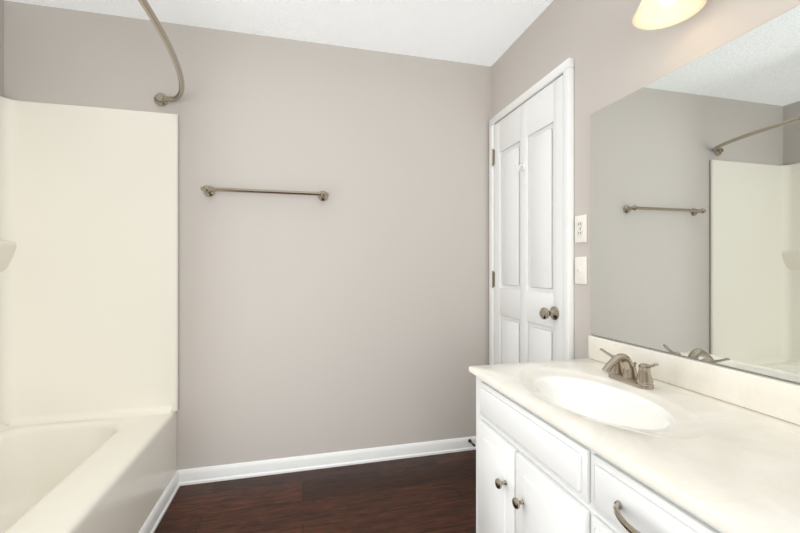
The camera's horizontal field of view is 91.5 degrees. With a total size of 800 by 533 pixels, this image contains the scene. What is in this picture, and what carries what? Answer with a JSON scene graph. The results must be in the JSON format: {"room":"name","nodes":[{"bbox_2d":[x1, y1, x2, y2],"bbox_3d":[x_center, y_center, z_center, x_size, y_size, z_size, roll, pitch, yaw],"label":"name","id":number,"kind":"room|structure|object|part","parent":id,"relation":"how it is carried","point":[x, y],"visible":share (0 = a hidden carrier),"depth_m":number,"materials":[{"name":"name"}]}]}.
{"room":"bathroom","nodes":[
{"label":"bathroom","id":0,"kind":"room"},
{"bbox_2d":[0,0,3,96],"bbox_3d":[-1.413,-0.065,-0.368,0.120,2.440,4.610,0,0,-14],"label":"wall","id":1,"kind":"structure","parent":0,"point":[2,48],"depth_m":1.87,"materials":[{"name":"grey paint"}]},
{"bbox_2d":[4,0,490,469],"bbox_3d":[-0.678,-0.065,2.253,2.814,2.440,0.120,0,0,-14],"label":"wall","id":2,"kind":"structure","parent":0,"point":[351,312],"depth_m":2.23,"materials":[{"name":"grey paint"}]},
{"bbox_2d":[138,0,184,105],"bbox_3d":[-0.977,-0.875,1.333,0.256,0.068,1.518,0,0,-14],"label":"rail","id":3,"kind":"object","parent":2,"relation":"attached to","point":[161,99],"visible":0.98,"depth_m":1.62,"materials":[{"name":"silver metal"}]},
{"bbox_2d":[200,185,328,200],"bbox_3d":[-0.725,-0.405,2.134,0.661,0.058,0.086,0,0,-14],"label":"towel rail","id":4,"kind":"object","parent":2,"relation":"attached to","point":[209,191],"visible":1,"depth_m":2.10,"materials":[{"name":"silver metal"}]},
{"bbox_2d":[183,436,475,485],"bbox_3d":[-0.295,1.117,2.277,1.820,0.077,0.019,0,0,-14],"label":"baseboard","id":5,"kind":"structure","parent":2,"relation":"attached to","point":[191,476],"depth_m":2.24,"materials":[{"name":"white paint"}]},
{"bbox_2d":[5,0,552,65],"bbox_3d":[-0.120,-1.335,0.016,2.814,0.100,4.730,0,0,-14],"label":"ceiling","id":6,"kind":"structure","parent":0,"point":[484,32],"depth_m":2.03,"materials":[{"name":"white paint"}]},
{"bbox_2d":[154,450,475,532],"bbox_3d":[-0.120,1.205,0.016,2.814,0.100,4.730,0,0,-14],"label":"floor","id":7,"kind":"structure","parent":0,"point":[436,493],"depth_m":1.92,"materials":[{"name":"brown wood"}]},
{"bbox_2d":[0,96,177,532],"bbox_3d":[-1.357,0.177,1.238,0.762,1.955,1.516,0,0,-14],"label":"tub","id":8,"kind":"object","parent":7,"relation":"on","point":[88,311],"visible":1,"depth_m":1.91,"materials":[{"name":"white plastic"}]},
{"bbox_2d":[0,410,176,532],"bbox_3d":[-1.362,0.955,1.237,0.752,0.400,1.516,0,0,-14],"label":"basin","id":9,"kind":"object","parent":8,"relation":"in","point":[104,472],"depth_m":1.73,"materials":[{"name":"white plastic"}]},
{"bbox_2d":[139,469,182,532],"bbox_3d":[-0.985,1.117,1.322,0.019,0.077,1.498,0,0,-14],"label":"baseboard","id":10,"kind":"structure","parent":8,"relation":"attached to","point":[153,520],"depth_m":1.82,"materials":[{"name":"white paint"}]},
{"bbox_2d":[469,335,799,532],"bbox_3d":[0.710,0.719,0.770,0.594,0.871,1.621,0,0,-14],"label":"bathroom vanity","id":11,"kind":"object","parent":7,"relation":"on","point":[609,436],"visible":1,"depth_m":0.98,"materials":[{"name":"white paint"}]},
{"bbox_2d":[599,348,658,389],"bbox_3d":[0.717,0.332,1.271,0.133,0.097,0.234,0,0,-14],"label":"faucet","id":12,"kind":"object","parent":11,"relation":"on","point":[613,375],"depth_m":1.26,"materials":[{"name":"silver metal"}]},
{"bbox_2d":[491,0,799,384],"bbox_3d":[1.201,-0.065,0.284,0.120,2.440,4.610,0,0,-14],"label":"wall","id":13,"kind":"structure","parent":0,"point":[612,50],"depth_m":1.62,"materials":[{"name":"grey paint"}]},
{"bbox_2d":[492,75,562,364],"bbox_3d":[0.667,0.132,2.110,0.028,2.023,0.677,0,0,-14],"label":"door","id":14,"kind":"structure","parent":13,"relation":"in","point":[528,236],"depth_m":2.06,"materials":[{"name":"white paint"}]},
{"bbox_3d":[0.580,0.107,2.426,0.012,1.681,0.022,0,0,-14],"label":"door hinges","id":15,"kind":"part","parent":14,"relation":"part of","materials":[{"name":"silver metal"}]},
{"bbox_2d":[516,162,524,170],"bbox_3d":[0.643,-0.537,2.093,0.048,0.050,0.022,0,0,-14],"label":"hook","id":16,"kind":"object","parent":14,"relation":"attached to","point":[522,165],"visible":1,"depth_m":2.09,"materials":[{"name":"white paint"}]},
{"bbox_2d":[539,306,558,319],"bbox_3d":[0.696,0.220,1.832,0.072,0.066,0.066,0,0,-14],"label":"door knob","id":17,"kind":"object","parent":14,"relation":"attached to","point":[546,313],"depth_m":1.82,"materials":[{"name":"silver metal"}]},
{"bbox_2d":[489,58,573,364],"bbox_3d":[0.670,0.113,2.106,0.028,2.085,0.768,0,0,-14],"label":"door frame","id":18,"kind":"structure","parent":13,"relation":"attached to","point":[565,68],"depth_m":1.75,"materials":[{"name":"white paint"}]},
{"bbox_2d":[575,214,586,242],"bbox_3d":[0.783,-0.163,1.692,0.009,0.118,0.072,0,0,-14],"label":"electrical outlet","id":19,"kind":"object","parent":13,"relation":"attached to","point":[580,228],"visible":1,"depth_m":1.68,"materials":[{"name":"white plastic"}]},
{"bbox_2d":[575,257,586,283],"bbox_3d":[0.776,0.017,1.690,0.023,0.118,0.072,0,0,-14],"label":"light switch","id":20,"kind":"object","parent":13,"relation":"attached to","point":[580,270],"visible":1,"depth_m":1.68,"materials":[{"name":"white plastic"}]},
{"bbox_2d":[632,0,706,29],"bbox_3d":[0.906,-0.876,0.771,0.215,0.240,1.080,0,0,-14],"label":"sconce","id":21,"kind":"object","parent":13,"relation":"attached to","point":[653,14],"visible":1,"depth_m":1.21,"materials":[{"name":"white glass"}]},
{"bbox_2d":[591,5,799,382],"bbox_3d":[0.980,-0.176,0.909,0.005,0.918,1.489,0,0,-14],"label":"mirror","id":22,"kind":"object","parent":13,"relation":"attached to","point":[695,209],"visible":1,"depth_m":1.16,"materials":[{"name":"clear glass"}]}
]}

